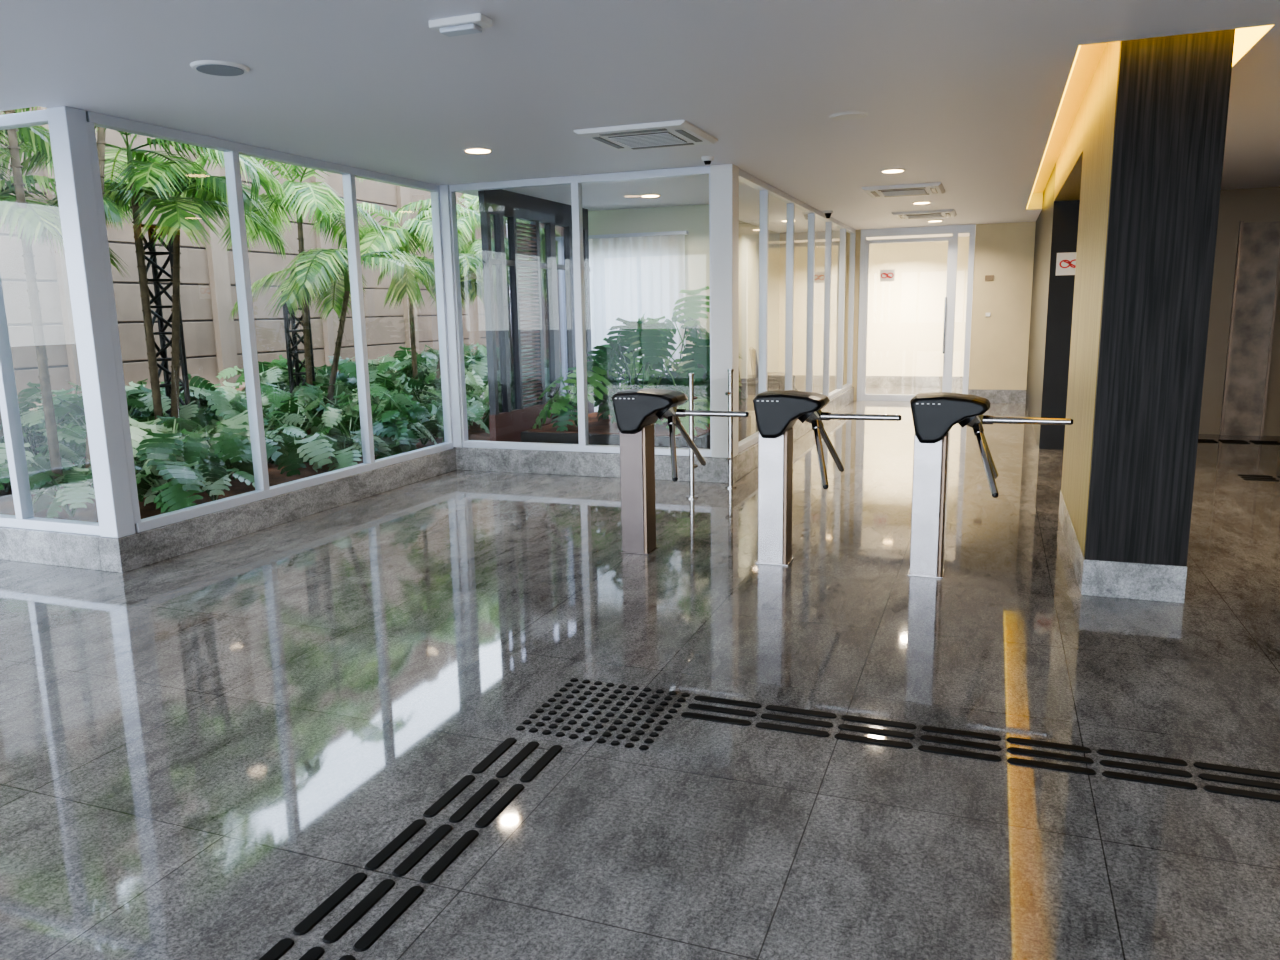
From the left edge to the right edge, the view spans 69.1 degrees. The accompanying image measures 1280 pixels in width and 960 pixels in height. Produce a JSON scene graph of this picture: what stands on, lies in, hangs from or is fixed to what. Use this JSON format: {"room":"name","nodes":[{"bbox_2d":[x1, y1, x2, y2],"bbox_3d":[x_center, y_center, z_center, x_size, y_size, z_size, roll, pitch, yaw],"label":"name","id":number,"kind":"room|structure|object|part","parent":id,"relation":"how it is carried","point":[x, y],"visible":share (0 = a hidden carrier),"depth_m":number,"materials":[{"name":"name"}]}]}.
{"room":"lobby","nodes":[
{"label":"lobby","id":0,"kind":"room"},
{"bbox_2d":[0,387,1279,959],"bbox_3d":[0.358,-0.039,8.828,11.700,0.120,22.700,3,11,20],"label":"floor","id":1,"kind":"structure","parent":0,"point":[200,748],"depth_m":3.44,"materials":[{"name":"stone"}]},
{"bbox_2d":[478,189,593,441],"bbox_3d":[-1.024,-1.637,9.977,0.080,2.660,2.400,3,11,20],"label":"screen","id":2,"kind":"object","parent":1,"relation":"on","point":[527,241],"visible":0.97,"depth_m":9.55,"materials":[{"name":"metal"}]},
{"bbox_2d":[521,412,750,448],"bbox_3d":[0.024,-0.426,9.670,1.850,0.350,1.850,3,11,20],"label":"planter box","id":3,"kind":"object","parent":1,"relation":"on","point":[601,432],"visible":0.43,"depth_m":9.00,"materials":[{"name":"black wood"}]},
{"bbox_2d":[532,286,745,435],"bbox_3d":[0.074,-1.249,9.547,2.053,1.417,2.260,3,11,20],"label":"shrub","id":4,"kind":"object","parent":3,"relation":"on","point":[650,336],"visible":0.63,"depth_m":9.10,"materials":[{"name":"green plant"}]},
{"bbox_2d":[612,388,748,554],"bbox_3d":[0.211,-0.046,5.722,0.726,1.020,0.634,-4,11,-18],"label":"turnstile","id":5,"kind":"object","parent":1,"relation":"on","point":[637,411],"visible":1,"depth_m":5.70,"materials":[{"name":"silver metal"}]},
{"bbox_3d":[-0.012,0.053,5.811,0.172,0.800,0.166,3,11,20],"label":"post","id":6,"kind":"part","parent":5,"relation":"part of","materials":[{"name":"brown metal"}]},
{"bbox_3d":[-0.005,0.443,5.883,0.192,0.008,0.180,3,11,20],"label":"plate","id":7,"kind":"part","parent":5,"relation":"part of","materials":[{"name":"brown metal"}]},
{"bbox_3d":[0.196,-0.198,5.521,0.048,0.370,0.332,-1,10,-1],"label":"arm","id":8,"kind":"part","parent":5,"relation":"part of","materials":[{"name":"silver metal"}]},
{"bbox_3d":[0.301,-0.251,5.796,0.048,0.370,0.333,8,14,42],"label":"arm","id":9,"kind":"part","parent":5,"relation":"part of","materials":[{"name":"silver metal"}]},
{"bbox_3d":[0.423,-0.397,5.559,0.462,0.048,0.048,3,11,20],"label":"arm","id":10,"kind":"part","parent":5,"relation":"part of","materials":[{"name":"silver metal"}]},
{"bbox_2d":[686,369,736,498],"bbox_3d":[0.586,-0.389,7.608,0.100,1.000,0.632,8,14,40],"label":"guard rail","id":11,"kind":"object","parent":1,"relation":"on","point":[729,393],"visible":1,"depth_m":7.70,"materials":[{"name":"silver metal"}]},
{"bbox_2d":[739,372,779,410],"bbox_3d":[1.405,-1.054,11.214,0.607,0.981,0.660,0,10,4],"label":"armchair","id":12,"kind":"object","parent":1,"relation":"on","point":[750,386],"visible":0.23,"depth_m":10.89,"materials":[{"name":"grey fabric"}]},
{"bbox_3d":[1.441,-1.089,11.511,0.470,0.340,0.060,0,10,4],"label":"armrest","id":13,"kind":"part","parent":12,"relation":"part of","materials":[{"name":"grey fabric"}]},
{"bbox_2d":[259,678,1279,959],"bbox_3d":[0.614,1.165,1.884,3.087,0.006,3.120,3,11,20],"label":"tactile paving","id":14,"kind":"object","parent":1,"relation":"on","point":[376,931],"visible":1,"depth_m":3.06,"materials":[{"name":"black rubber"}]},
{"bbox_2d":[749,347,797,419],"bbox_3d":[1.754,-1.248,12.239,0.607,0.981,0.660,0,10,4],"label":"armchair","id":15,"kind":"object","parent":1,"relation":"on","point":[779,376],"visible":0.2,"depth_m":11.93,"materials":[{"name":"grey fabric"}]},
{"bbox_3d":[1.514,-1.454,12.216,0.133,0.560,0.540,0,10,4],"label":"backrest","id":16,"kind":"part","parent":15,"relation":"part of","materials":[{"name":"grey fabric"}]},
{"bbox_3d":[1.791,-1.284,12.536,0.470,0.340,0.060,0,10,4],"label":"armrest","id":17,"kind":"part","parent":15,"relation":"part of","materials":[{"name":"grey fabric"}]},
{"bbox_3d":[1.755,-1.175,11.947,0.470,0.340,0.060,0,10,4],"label":"armrest","id":18,"kind":"part","parent":15,"relation":"part of","materials":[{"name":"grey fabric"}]},
{"bbox_2d":[753,390,900,565],"bbox_3d":[1.026,-0.005,5.418,0.726,1.020,0.634,-4,11,-18],"label":"turnstile","id":19,"kind":"object","parent":1,"relation":"on","point":[776,412],"visible":1,"depth_m":5.39,"materials":[{"name":"metal"}]},
{"bbox_3d":[0.809,0.484,5.579,0.192,0.008,0.180,3,11,20],"label":"plate","id":20,"kind":"part","parent":19,"relation":"part of","materials":[{"name":"metal"}]},
{"bbox_3d":[0.802,0.094,5.508,0.172,0.800,0.166,3,11,20],"label":"post","id":21,"kind":"part","parent":19,"relation":"part of","materials":[{"name":"metal"}]},
{"bbox_3d":[1.010,-0.157,5.217,0.048,0.370,0.332,-1,10,-1],"label":"arm","id":22,"kind":"part","parent":19,"relation":"part of","materials":[{"name":"silver metal"}]},
{"bbox_3d":[1.116,-0.210,5.492,0.048,0.370,0.333,8,14,42],"label":"arm","id":23,"kind":"part","parent":19,"relation":"part of","materials":[{"name":"silver metal"}]},
{"bbox_3d":[1.238,-0.356,5.255,0.462,0.048,0.048,3,11,20],"label":"arm","id":24,"kind":"part","parent":19,"relation":"part of","materials":[{"name":"silver metal"}]},
{"bbox_2d":[907,392,1072,578],"bbox_3d":[1.840,0.035,5.114,0.726,1.020,0.634,-4,11,-18],"label":"turnstile","id":25,"kind":"object","parent":1,"relation":"on","point":[935,414],"visible":1,"depth_m":5.07,"materials":[{"name":"metal"}]},
{"bbox_3d":[1.623,0.524,5.275,0.192,0.008,0.180,3,11,20],"label":"plate","id":26,"kind":"part","parent":25,"relation":"part of","materials":[{"name":"metal"}]},
{"bbox_3d":[1.616,0.135,5.204,0.172,0.800,0.166,3,11,20],"label":"post","id":27,"kind":"part","parent":25,"relation":"part of","materials":[{"name":"metal"}]},
{"bbox_3d":[1.822,-0.117,4.915,0.153,0.370,0.311,3,11,20],"label":"arm","id":28,"kind":"part","parent":25,"relation":"part of","materials":[{"name":"silver metal"}]},
{"bbox_3d":[1.930,-0.169,5.188,0.048,0.370,0.333,8,14,42],"label":"arm","id":29,"kind":"part","parent":25,"relation":"part of","materials":[{"name":"silver metal"}]},
{"bbox_3d":[2.052,-0.315,4.951,0.462,0.048,0.048,3,11,20],"label":"arm","id":30,"kind":"part","parent":25,"relation":"part of","materials":[{"name":"silver metal"}]},
{"bbox_2d":[1198,439,1279,480],"bbox_3d":[5.918,-0.207,8.842,0.840,0.005,2.550,3,11,20],"label":"tactile paving","id":31,"kind":"object","parent":1,"relation":"on","point":[1261,477],"visible":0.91,"depth_m":9.77,"materials":[{"name":"black rubber"}]},
{"bbox_2d":[0,0,1279,239],"bbox_3d":[0.307,-2.861,8.310,11.700,0.300,22.700,3,11,20],"label":"ceiling","id":32,"kind":"structure","parent":0,"point":[965,96],"depth_m":4.83,"materials":[{"name":"white paint"}]},
{"bbox_2d":[190,60,249,75],"bbox_3d":[-1.982,-1.941,4.392,0.260,0.015,0.260,3,11,20],"label":"ceiling speaker","id":33,"kind":"object","parent":32,"relation":"attached to","point":[211,67],"depth_m":4.35},
{"bbox_2d":[429,13,492,36],"bbox_3d":[-0.722,-1.828,3.746,0.240,0.050,0.100,3,11,20],"label":"emergency light","id":34,"kind":"object","parent":32,"relation":"attached to","point":[470,23],"visible":1,"depth_m":3.71,"materials":[{"name":"white paint"}]},
{"bbox_2d":[463,147,492,153],"bbox_3d":[-1.176,-2.390,6.749,0.220,0.011,0.220,3,11,20],"label":"recessed light","id":35,"kind":"object","parent":32,"relation":"in","point":[478,150],"visible":1,"depth_m":6.71,"materials":[{"name":"white paint"}]},
{"bbox_2d":[574,120,717,151],"bbox_3d":[0.056,-2.311,6.282,0.760,0.041,0.760,3,11,20],"label":"air conditioner cassette","id":36,"kind":"object","parent":32,"relation":"attached to","point":[677,133],"visible":1,"depth_m":6.14,"materials":[{"name":"white paint"}]},
{"bbox_2d":[640,194,660,196],"bbox_3d":[0.106,-2.940,9.623,0.220,0.011,0.220,3,11,20],"label":"recessed light","id":37,"kind":"object","parent":32,"relation":"in","point":[643,195],"visible":1,"depth_m":9.56,"materials":[{"name":"white paint"}]},
{"bbox_2d":[701,156,713,164],"bbox_3d":[0.528,-2.493,7.263,0.099,0.055,0.099,3,11,20],"label":"security camera","id":38,"kind":"object","parent":32,"relation":"attached to","point":[707,160],"visible":1,"depth_m":7.23,"materials":[{"name":"white paint"}]},
{"bbox_2d":[823,210,832,218],"bbox_3d":[2.332,-3.290,11.532,0.118,0.090,0.118,3,11,20],"label":"dome camera","id":39,"kind":"object","parent":32,"relation":"attached to","point":[827,213],"visible":1,"depth_m":11.50,"materials":[{"name":"white paint"}]},
{"bbox_2d":[829,111,867,119],"bbox_3d":[1.292,-2.255,5.764,0.240,0.009,0.240,3,11,20],"label":"ceiling speaker","id":40,"kind":"object","parent":32,"relation":"attached to","point":[850,115],"depth_m":5.73},
{"bbox_2d":[880,168,905,172],"bbox_3d":[2.217,-2.709,8.152,0.220,0.011,0.220,3,11,20],"label":"recessed light","id":41,"kind":"object","parent":32,"relation":"in","point":[895,170],"visible":1,"depth_m":8.10,"materials":[{"name":"white paint"}]},
{"bbox_2d":[862,182,944,197],"bbox_3d":[2.699,-2.949,9.498,0.760,0.041,0.760,3,11,20],"label":"air conditioner cassette","id":42,"kind":"object","parent":32,"relation":"attached to","point":[925,188],"visible":1,"depth_m":9.31,"materials":[{"name":"white paint"}]},
{"bbox_2d":[912,201,930,203],"bbox_3d":[3.257,-3.206,10.758,0.220,0.011,0.220,3,11,20],"label":"recessed light","id":43,"kind":"object","parent":32,"relation":"in","point":[920,202],"visible":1,"depth_m":10.70,"materials":[{"name":"white paint"}]},
{"bbox_2d":[892,209,956,219],"bbox_3d":[3.694,-3.438,12.069,0.760,0.041,0.760,3,11,20],"label":"air conditioner cassette","id":44,"kind":"object","parent":32,"relation":"attached to","point":[949,212],"visible":1,"depth_m":11.85,"materials":[{"name":"white paint"}]},
{"bbox_2d":[1026,25,1272,208],"bbox_3d":[3.813,-2.792,7.880,0.766,0.186,8.148,3,11,20],"label":"light strip","id":45,"kind":"object","parent":32,"relation":"attached to","point":[1245,38],"visible":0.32,"depth_m":4.51,"materials":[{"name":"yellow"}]},
{"bbox_2d":[588,204,709,395],"bbox_3d":[0.070,-1.864,11.103,2.000,2.660,0.120,3,11,20],"label":"wall","id":46,"kind":"structure","parent":0,"point":[694,219],"depth_m":10.73,"materials":[{"name":"grey paint"}]},
{"bbox_2d":[588,231,687,411],"bbox_3d":[-0.218,-1.730,11.065,1.660,2.320,0.080,3,11,20],"label":"sheer curtain","id":47,"kind":"object","parent":46,"relation":"hanging from","point":[633,275],"visible":0.35,"depth_m":10.88,"materials":[{"name":"white fabric"}]},
{"bbox_2d":[739,221,974,411],"bbox_3d":[3.888,-2.405,13.671,4.500,2.660,7.480,3,11,20],"label":"wall","id":48,"kind":"structure","parent":0,"point":[905,323],"depth_m":16.84,"materials":[{"name":"beige paint"}]},
{"bbox_2d":[0,387,853,572],"bbox_3d":[-0.405,-0.321,9.502,12.925,0.220,3.811,-9,13,-39],"label":"baseboard","id":49,"kind":"structure","parent":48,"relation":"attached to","point":[137,550],"depth_m":7.13,"materials":[{"name":"stone"}]},
{"bbox_2d":[710,164,738,457],"bbox_3d":[0.726,-1.410,7.953,0.190,2.440,0.210,3,11,20],"label":"column","id":50,"kind":"structure","parent":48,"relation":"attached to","point":[724,178],"depth_m":7.84,"materials":[{"name":"white paint"}]},
{"bbox_2d":[738,169,855,452],"bbox_3d":[2.068,-2.059,11.361,0.080,2.440,7.220,3,11,20],"label":"window","id":51,"kind":"structure","parent":48,"relation":"in","point":[765,189],"depth_m":11.25,"materials":[{"name":"white metal"}]},
{"bbox_2d":[866,376,968,387],"bbox_3d":[5.197,-1.809,17.117,4.200,0.200,0.030,3,11,20],"label":"baseboard","id":52,"kind":"structure","parent":48,"relation":"attached to","point":[871,381],"depth_m":17.18,"materials":[{"name":"stone"}]},
{"bbox_2d":[778,222,1035,399],"bbox_3d":[4.018,-2.574,14.584,3.890,2.660,0.150,3,11,20],"label":"wall","id":53,"kind":"structure","parent":0,"point":[999,346],"depth_m":14.14,"materials":[{"name":"beige paint"}]},
{"bbox_2d":[857,224,975,400],"bbox_3d":[4.244,-2.546,14.408,1.680,2.660,0.166,3,11,20],"label":"door","id":54,"kind":"structure","parent":53,"relation":"in","point":[950,299],"depth_m":14.29,"materials":[{"name":"white metal"}]},
{"bbox_2d":[880,269,894,281],"bbox_3d":[3.840,-3.175,14.441,0.220,0.180,0.009,3,11,20],"label":"no smoking sign","id":55,"kind":"object","parent":54,"relation":"attached to","point":[885,275],"visible":1,"depth_m":14.44,"materials":[{"name":"white"}]},
{"bbox_2d":[985,275,993,280],"bbox_3d":[5.238,-3.028,13.941,0.120,0.080,0.015,3,11,20],"label":"wall plate","id":56,"kind":"object","parent":53,"relation":"attached to","point":[987,277],"visible":1,"depth_m":13.93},
{"bbox_2d":[968,389,1025,402],"bbox_3d":[5.443,-1.277,14.188,0.825,0.200,0.030,3,11,20],"label":"baseboard","id":57,"kind":"structure","parent":53,"relation":"attached to","point":[994,396],"depth_m":14.15,"materials":[{"name":"stone"}]},
{"bbox_2d":[1026,90,1086,449],"bbox_3d":[4.591,-1.844,9.991,0.460,2.860,8.150,3,11,20],"label":"wall","id":58,"kind":"structure","parent":0,"point":[1056,231],"depth_m":9.46,"materials":[{"name":"beige paint"}]},
{"bbox_2d":[1056,252,1075,274],"bbox_3d":[4.276,-2.150,9.249,0.250,0.220,0.009,3,11,20],"label":"no smoking sign","id":59,"kind":"object","parent":58,"relation":"attached to","point":[1065,262],"visible":0.74,"depth_m":9.26,"materials":[{"name":"white"}]},
{"bbox_2d":[1061,29,1234,565],"bbox_3d":[2.822,-1.058,5.354,0.462,2.670,1.898,3,11,20],"label":"pillar","id":60,"kind":"structure","parent":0,"point":[1156,115],"depth_m":4.53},
{"bbox_2d":[1058,491,1186,602],"bbox_3d":[2.847,0.348,5.613,0.470,0.190,1.915,3,11,20],"label":"baseboard","id":61,"kind":"structure","parent":60,"relation":"attached to","point":[1128,580],"depth_m":4.75,"materials":[{"name":"stone"}]},
{"bbox_2d":[1199,187,1279,435],"bbox_3d":[6.093,-1.849,10.421,2.050,2.660,0.100,3,11,20],"label":"wall","id":62,"kind":"structure","parent":0,"point":[1248,205],"depth_m":10.19,"materials":[{"name":"brown paint"}]},
{"bbox_2d":[1219,221,1279,435],"bbox_3d":[6.678,-1.638,10.155,0.410,2.320,0.050,3,11,20],"label":"elevator door","id":63,"kind":"structure","parent":62,"relation":"attached to","point":[1257,267],"depth_m":10.14,"materials":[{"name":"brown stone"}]},
{"label":"outside","id":64,"kind":"structure","parent":0,"visible":0},
{"bbox_2d":[0,107,486,410],"bbox_3d":[-2.471,-3.092,11.287,5.800,4.900,14.100,3,11,20],"label":"wall","id":65,"kind":"structure","parent":64,"point":[208,292],"depth_m":11.62,"materials":[{"name":"concrete"}]},
{"bbox_2d":[0,109,99,535],"bbox_3d":[-4.848,-0.952,6.036,3.480,2.450,0.080,3,11,20],"label":"window","id":66,"kind":"structure","parent":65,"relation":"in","point":[24,518],"depth_m":5.76,"materials":[{"name":"white metal"}]},
{"bbox_2d":[47,106,135,537],"bbox_3d":[-3.188,-0.869,5.421,0.145,2.450,0.130,3,11,20],"label":"column","id":67,"kind":"structure","parent":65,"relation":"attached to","point":[68,130],"depth_m":5.37,"materials":[{"name":"white metal"}]},
{"bbox_2d":[86,111,452,532],"bbox_3d":[-2.498,-1.198,7.145,0.080,2.450,3.660,3,11,20],"label":"window","id":68,"kind":"structure","parent":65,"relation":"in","point":[232,150],"depth_m":6.59,"materials":[{"name":"white metal"}]},
{"bbox_2d":[439,185,462,447],"bbox_3d":[-1.786,-1.526,8.838,0.140,2.440,0.130,3,11,20],"label":"trim","id":69,"kind":"structure","parent":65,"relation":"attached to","point":[444,190],"depth_m":8.76,"materials":[{"name":"white metal"}]},
{"bbox_2d":[449,166,710,456],"bbox_3d":[-0.549,-1.465,8.381,2.610,2.440,0.080,3,11,20],"label":"window","id":70,"kind":"structure","parent":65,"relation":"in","point":[576,182],"depth_m":8.40,"materials":[{"name":"white metal"}]},
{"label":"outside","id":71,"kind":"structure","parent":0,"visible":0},
{"bbox_2d":[0,372,489,522],"bbox_3d":[-2.199,-1.005,12.081,5.550,0.500,12.780,3,11,20],"label":"soil","id":72,"kind":"object","parent":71,"point":[89,514],"depth_m":7.26,"materials":[{"name":"brown soil"}]},
{"bbox_2d":[1,110,106,491],"bbox_3d":[-4.338,-1.728,6.840,2.259,3.700,3.176,3,11,20],"label":"palm tree","id":73,"kind":"object","parent":72,"relation":"on","point":[55,459],"visible":0.09,"depth_m":6.60,"materials":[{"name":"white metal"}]},
{"bbox_2d":[0,114,135,436],"bbox_3d":[-4.999,-1.442,7.115,2.391,2.860,2.037,6,13,36],"label":"palm tree","id":74,"kind":"object","parent":72,"relation":"on","point":[35,222],"visible":0.45,"depth_m":6.63,"materials":[{"name":"green plant"}]},
{"bbox_2d":[0,106,294,424],"bbox_3d":[-4.104,-1.659,7.905,2.394,2.968,2.197,3,11,20],"label":"palm tree","id":75,"kind":"object","parent":72,"relation":"on","point":[166,178],"visible":0.63,"depth_m":7.71,"materials":[{"name":"green plant"}]},
{"bbox_2d":[133,224,191,418],"bbox_3d":[-4.288,-1.201,8.363,0.304,2.123,0.286,3,11,20],"label":"post","id":76,"kind":"object","parent":72,"relation":"on","point":[152,260],"visible":0.41,"depth_m":8.36,"materials":[{"name":"black metal"}]},
{"bbox_2d":[0,343,489,518],"bbox_3d":[-3.181,-0.957,10.590,3.463,0.984,9.322,3,11,20],"label":"garden plants","id":77,"kind":"object","parent":72,"relation":"on","point":[216,439],"visible":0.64,"depth_m":8.24,"materials":[{"name":"green plant"}]},
{"bbox_2d":[281,286,315,405],"bbox_3d":[-3.675,-1.259,10.003,0.270,1.622,0.254,3,11,20],"label":"post","id":78,"kind":"object","parent":72,"relation":"on","point":[290,351],"visible":0.43,"depth_m":9.95,"materials":[{"name":"black metal"}]},
{"bbox_2d":[191,151,436,424],"bbox_3d":[-3.379,-1.992,9.882,2.616,2.894,2.268,3,11,20],"label":"palm tree","id":79,"kind":"object","parent":72,"relation":"on","point":[309,277],"visible":0.73,"depth_m":9.58,"materials":[{"name":"green plant"}]},
{"bbox_2d":[310,202,483,379],"bbox_3d":[-2.595,-2.130,11.698,2.115,2.485,2.866,3,11,20],"label":"palm tree","id":80,"kind":"object","parent":72,"relation":"on","point":[416,226],"visible":0.46,"depth_m":11.16,"materials":[{"name":"green plant"}]},
{"bbox_2d":[386,194,484,309],"bbox_3d":[-2.284,-2.559,12.788,2.649,2.917,2.452,3,11,20],"label":"palm tree","id":81,"kind":"object","parent":72,"relation":"on","point":[473,203],"visible":0.2,"depth_m":12.25,"materials":[{"name":"green plant"}]}
]}

